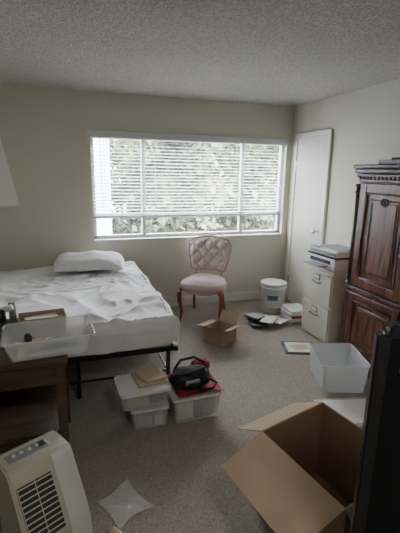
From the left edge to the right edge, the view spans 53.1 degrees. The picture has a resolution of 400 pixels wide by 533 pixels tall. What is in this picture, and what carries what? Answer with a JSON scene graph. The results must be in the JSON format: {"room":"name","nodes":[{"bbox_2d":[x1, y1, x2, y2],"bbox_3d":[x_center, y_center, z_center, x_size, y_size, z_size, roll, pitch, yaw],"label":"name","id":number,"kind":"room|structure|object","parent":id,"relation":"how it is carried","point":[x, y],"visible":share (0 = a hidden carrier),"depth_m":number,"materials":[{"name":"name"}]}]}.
{"room":"bedroom","nodes":[
{"label":"bedroom","id":0,"kind":"room"},
{"bbox_2d":[0,85,294,297],"bbox_3d":[-0.814,-0.678,4.641,4.360,2.440,0.140,-3,14,-18],"label":"wall","id":1,"kind":"structure","parent":0,"point":[44,137],"depth_m":4.37,"materials":[{"name":"beige paint"}]},
{"bbox_2d":[90,138,283,238],"bbox_3d":[-0.082,-0.945,4.844,2.385,1.170,0.060,-3,14,-18],"label":"window","id":2,"kind":"structure","parent":1,"relation":"in","point":[142,145],"depth_m":4.87,"materials":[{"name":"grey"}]},
{"bbox_2d":[87,130,289,217],"bbox_3d":[-0.055,-1.068,4.737,2.425,0.930,0.075,-3,14,-18],"label":"blind","id":3,"kind":"object","parent":2,"relation":"attached to","point":[99,134],"visible":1,"depth_m":4.70,"materials":[{"name":"white plastic"}]},
{"bbox_2d":[94,233,281,240],"bbox_3d":[-0.070,-0.366,4.914,2.383,0.012,0.075,-3,14,-18],"label":"trim","id":4,"kind":"structure","parent":1,"relation":"attached to","point":[114,239],"depth_m":4.80,"materials":[{"name":"white paint"}]},
{"bbox_2d":[163,290,260,306],"bbox_3d":[-0.809,0.469,4.837,4.080,0.117,0.018,-3,14,-18],"label":"baseboard","id":5,"kind":"structure","parent":1,"relation":"attached to","point":[244,295],"depth_m":5.15,"materials":[{"name":"white paint"}]},
{"bbox_2d":[0,299,368,532],"bbox_3d":[0.077,1.218,2.230,4.380,0.100,6.020,-3,14,-18],"label":"floor","id":6,"kind":"structure","parent":0,"point":[169,476],"depth_m":2.60,"materials":[{"name":"carpet"}]},
{"bbox_2d":[0,314,70,444],"bbox_3d":[-1.306,0.772,2.163,1.160,0.750,0.660,-3,14,-18],"label":"wooden desk","id":7,"kind":"object","parent":6,"relation":"on","point":[34,391],"visible":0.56,"depth_m":2.07,"materials":[{"name":"brown wood"}]},
{"bbox_2d":[0,302,16,329],"bbox_3d":[-1.130,0.285,2.318,0.114,0.127,0.164,-3,14,-18],"label":"clutter","id":8,"kind":"object","parent":7,"relation":"on","point":[11,307],"visible":1,"depth_m":2.31,"materials":[{"name":"black plastic"}]},
{"bbox_2d":[0,138,20,206],"bbox_3d":[-1.159,-0.138,2.012,0.440,1.092,0.441,-7,16,-32],"label":"table lamp","id":9,"kind":"object","parent":7,"relation":"on","point":[8,196],"visible":1,"depth_m":1.87,"materials":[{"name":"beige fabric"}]},
{"bbox_2d":[18,308,66,327],"bbox_3d":[-0.950,0.308,2.409,0.265,0.043,0.145,-5,15,-23],"label":"cardboard tray","id":10,"kind":"object","parent":7,"relation":"on","point":[52,316],"visible":1,"depth_m":2.39,"materials":[{"name":"brown cardboard"}]},
{"bbox_2d":[15,333,76,358],"bbox_3d":[-0.772,0.366,2.049,0.438,0.102,0.296,-5,15,-22],"label":"plastic tub","id":11,"kind":"object","parent":7,"relation":"on","point":[31,346],"visible":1,"depth_m":2.01,"materials":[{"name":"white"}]},
{"bbox_2d":[0,430,92,532],"bbox_3d":[-0.696,1.040,1.798,0.322,0.418,0.290,13,18,41],"label":"air conditioner","id":12,"kind":"object","parent":6,"relation":"on","point":[42,490],"visible":1,"depth_m":1.75,"materials":[{"name":"beige plastic"}]},
{"bbox_2d":[0,261,179,398],"bbox_3d":[-1.212,0.482,3.606,1.643,0.650,1.927,-3,14,-18],"label":"bed","id":13,"kind":"object","parent":6,"relation":"on","point":[110,313],"visible":0.8,"depth_m":3.09,"materials":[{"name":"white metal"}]},
{"bbox_2d":[53,251,124,271],"bbox_3d":[-1.160,-0.071,4.194,0.720,0.161,0.479,-2,14,-14],"label":"pillow","id":14,"kind":"object","parent":13,"relation":"on","point":[89,260],"visible":1,"depth_m":4.04,"materials":[{"name":"white fabric"}]},
{"bbox_2d":[105,527,121,532],"bbox_3d":[-0.364,1.227,1.758,0.080,0.086,0.220,-5,15,-23],"label":"shoe","id":15,"kind":"object","parent":6,"relation":"on","point":[113,529],"visible":1,"depth_m":1.81,"materials":[{"name":"beige plastic"}]},
{"bbox_2d":[129,393,168,427],"bbox_3d":[-0.357,0.965,2.715,0.266,0.147,0.256,-3,14,-18],"label":"storage bin","id":16,"kind":"object","parent":6,"relation":"on","point":[143,415],"visible":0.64,"depth_m":2.63,"materials":[{"name":"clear plastic"}]},
{"bbox_2d":[114,369,170,407],"bbox_3d":[-0.388,0.829,2.688,0.347,0.117,0.286,-4,14,-21],"label":"storage bin","id":17,"kind":"object","parent":16,"relation":"on","point":[127,388],"visible":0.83,"depth_m":2.60,"materials":[{"name":"white plastic"}]},
{"bbox_2d":[131,366,167,387],"bbox_3d":[-0.341,0.747,2.720,0.210,0.023,0.204,-6,15,-26],"label":"paper stack","id":18,"kind":"object","parent":17,"relation":"on","point":[151,376],"visible":1,"depth_m":2.69,"materials":[{"name":"beige paper"}]},
{"bbox_2d":[167,377,220,420],"bbox_3d":[-0.067,0.921,2.835,0.357,0.187,0.337,-4,14,-20],"label":"storage bin","id":19,"kind":"object","parent":6,"relation":"on","point":[183,408],"visible":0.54,"depth_m":2.71,"materials":[{"name":"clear plastic"}]},
{"bbox_2d":[166,373,225,396],"bbox_3d":[-0.030,0.833,2.826,0.345,0.069,0.320,-4,14,-21],"label":"cloth","id":20,"kind":"object","parent":19,"relation":"on","point":[184,392],"visible":0.41,"depth_m":2.71,"materials":[{"name":"red fabric"}]},
{"bbox_2d":[169,356,217,390],"bbox_3d":[-0.056,0.726,2.736,0.316,0.158,0.274,-5,15,-23],"label":"shoulder bag","id":21,"kind":"object","parent":20,"relation":"on","point":[190,376],"visible":1,"depth_m":2.68,"materials":[{"name":"black fabric"}]},
{"bbox_2d":[190,358,209,367],"bbox_3d":[-0.003,0.723,2.935,0.154,0.110,0.105,-3,14,-18],"label":"pouch","id":22,"kind":"object","parent":20,"relation":"on","point":[194,362],"visible":0.43,"depth_m":2.91,"materials":[{"name":"red fabric"}]},
{"bbox_2d":[177,235,231,320],"bbox_3d":[0.062,0.135,4.583,0.535,0.923,0.550,4,14,13],"label":"tufted chair","id":23,"kind":"object","parent":6,"relation":"on","point":[206,252],"visible":0.99,"depth_m":4.63,"materials":[{"name":"beige fabric"}]},
{"bbox_2d":[197,310,242,347],"bbox_3d":[0.183,0.617,3.962,0.409,0.262,0.408,12,17,38],"label":"cardboard box","id":24,"kind":"object","parent":6,"relation":"on","point":[221,332],"visible":1,"depth_m":3.96,"materials":[{"name":"brown cardboard"}]},
{"bbox_2d":[244,312,288,326],"bbox_3d":[0.725,0.584,4.516,0.465,0.090,0.463,-5,15,-23],"label":"book stack","id":25,"kind":"object","parent":6,"relation":"on","point":[256,319],"visible":1,"depth_m":4.43,"materials":[{"name":"white paper"}]},
{"bbox_2d":[260,278,286,313],"bbox_3d":[0.888,0.361,4.872,0.314,0.365,0.314,-3,14,-18],"label":"plastic bucket","id":26,"kind":"object","parent":6,"relation":"on","point":[273,291],"visible":0.98,"depth_m":4.77,"materials":[{"name":"white plastic"}]},
{"bbox_2d":[221,402,361,532],"bbox_3d":[0.528,1.028,1.859,0.783,0.448,0.874,-6,15,-28],"label":"cardboard box","id":27,"kind":"object","parent":6,"relation":"on","point":[299,473],"visible":0.9,"depth_m":1.83,"materials":[{"name":"brown cardboard"}]},
{"bbox_2d":[280,303,302,323],"bbox_3d":[1.087,0.538,4.615,0.254,0.146,0.290,-2,14,-12],"label":"book stack","id":28,"kind":"object","parent":6,"relation":"on","point":[292,312],"visible":0.69,"depth_m":4.52,"materials":[{"name":"beige paper"}]},
{"bbox_2d":[281,341,312,354],"bbox_3d":[0.966,0.784,3.865,0.327,0.016,0.271,1,13,1],"label":"picture frame","id":29,"kind":"object","parent":6,"relation":"on","point":[290,347],"visible":0.79,"depth_m":3.85,"materials":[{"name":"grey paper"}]},
{"bbox_2d":[301,263,349,342],"bbox_3d":[1.326,0.356,4.126,0.387,0.740,0.470,-3,14,-18],"label":"file cabinet","id":30,"kind":"object","parent":6,"relation":"on","point":[324,289],"visible":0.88,"depth_m":3.96,"materials":[{"name":"beige metal"}]},
{"bbox_2d":[303,244,349,271],"bbox_3d":[1.302,-0.096,3.998,0.480,0.195,0.420,-4,14,-22],"label":"printer","id":31,"kind":"object","parent":30,"relation":"on","point":[332,257],"visible":0.87,"depth_m":3.88,"materials":[{"name":"white plastic"}]},
{"bbox_2d":[309,343,369,392],"bbox_3d":[1.113,0.819,3.252,0.377,0.232,0.438,1,13,0],"label":"tote","id":32,"kind":"object","parent":6,"relation":"on","point":[336,367],"visible":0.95,"depth_m":3.14,"materials":[{"name":"white plastic"}]},
{"bbox_2d":[313,397,365,426],"bbox_3d":[1.062,1.026,2.830,0.420,0.017,0.340,0,13,-6],"label":"plastic lid","id":33,"kind":"object","parent":6,"relation":"on","point":[353,409],"visible":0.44,"depth_m":2.87,"materials":[{"name":"white plastic"}]},
{"bbox_2d":[339,164,399,377],"bbox_3d":[1.663,0.136,2.951,0.473,1.725,1.300,-3,14,-18],"label":"armoire","id":34,"kind":"object","parent":6,"relation":"on","point":[372,300],"visible":0.91,"depth_m":3.16,"materials":[{"name":"brown wood"}]},
{"bbox_2d":[378,157,399,163],"bbox_3d":[1.563,-0.797,2.998,0.252,0.060,0.352,-3,14,-18],"label":"book","id":35,"kind":"object","parent":34,"relation":"on","point":[395,160],"visible":0.94,"depth_m":3.02,"materials":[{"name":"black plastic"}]},
{"bbox_2d":[349,321,399,532],"bbox_3d":[0.813,0.786,1.139,0.720,1.270,0.082,4,14,13],"label":"television","id":36,"kind":"object","parent":6,"relation":"on","point":[376,501],"visible":1,"depth_m":1.11,"materials":[{"name":"black plastic"}]},
{"bbox_2d":[0,0,399,106],"bbox_3d":[0.121,-1.253,1.642,4.380,0.100,6.020,-3,14,-18],"label":"ceiling","id":37,"kind":"structure","parent":0,"point":[292,53],"depth_m":2.61,"materials":[{"name":"white paint"}]},
{"bbox_2d":[283,79,399,280],"bbox_3d":[2.104,-0.136,2.584,0.140,2.440,5.720,-3,14,-18],"label":"wall","id":38,"kind":"structure","parent":0,"point":[365,122],"depth_m":4.05,"materials":[{"name":"beige paint"}]},
{"bbox_2d":[284,129,333,304],"bbox_3d":[1.240,-0.506,4.786,0.106,2.110,0.710,-3,14,-18],"label":"door","id":39,"kind":"structure","parent":38,"relation":"in","point":[313,150],"depth_m":4.75,"materials":[{"name":"beige paint"}]},
{"label":"outside","id":40,"kind":"structure","parent":0,"visible":0},
{"bbox_3d":[-5.659,-1.099,23.822,70.000,0.100,38.000,-3,14,-18],"label":"ground","id":41,"kind":"structure","parent":40,"visible":0},
{"bbox_2d":[93,138,111,234],"bbox_3d":[-4.292,-1.128,8.675,4.500,7.325,4.800,-3,14,-18],"label":"building","id":42,"kind":"structure","parent":41,"relation":"on","point":[104,226],"depth_m":7.04,"materials":[{"name":"white paint"}]},
{"bbox_2d":[109,139,169,233],"bbox_3d":[-2.932,-2.680,16.324,5.402,6.559,4.843,-8,16,-32],"label":"tree","id":43,"kind":"object","parent":41,"relation":"on","point":[117,223],"visible":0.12,"depth_m":14.65,"materials":[{"name":"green plant"}]},
{"bbox_2d":[110,142,217,232],"bbox_3d":[-1.490,-2.610,16.029,6.006,6.608,6.120,14,18,43],"label":"tree","id":44,"kind":"object","parent":41,"relation":"on","point":[119,167],"visible":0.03,"depth_m":14.83,"materials":[{"name":"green plant"}]},
{"bbox_2d":[112,139,264,233],"bbox_3d":[-0.217,-1.182,10.062,3.857,6.639,4.167,-3,14,-18],"label":"tree","id":45,"kind":"object","parent":41,"relation":"on","point":[177,224],"visible":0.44,"depth_m":9.06,"materials":[{"name":"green plant"}]},
{"bbox_2d":[115,141,278,230],"bbox_3d":[0.582,-1.464,11.776,5.207,6.422,4.533,3,14,9],"label":"tree","id":46,"kind":"object","parent":41,"relation":"on","point":[268,221],"visible":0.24,"depth_m":10.52,"materials":[{"name":"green plant"}]},
{"bbox_2d":[164,185,262,230],"bbox_3d":[1.709,-2.701,16.876,6.498,6.504,5.777,2,13,4],"label":"tree","id":47,"kind":"object","parent":41,"relation":"on","point":[258,227],"visible":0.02,"depth_m":16.61,"materials":[{"name":"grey plant"}]},
{"bbox_2d":[256,145,277,225],"bbox_3d":[3.331,-1.767,12.304,4.700,6.860,4.057,-3,14,-18],"label":"tree","id":48,"kind":"object","parent":41,"relation":"on","point":[260,145],"visible":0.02,"depth_m":11.36,"materials":[{"name":"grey plant"}]}
]}

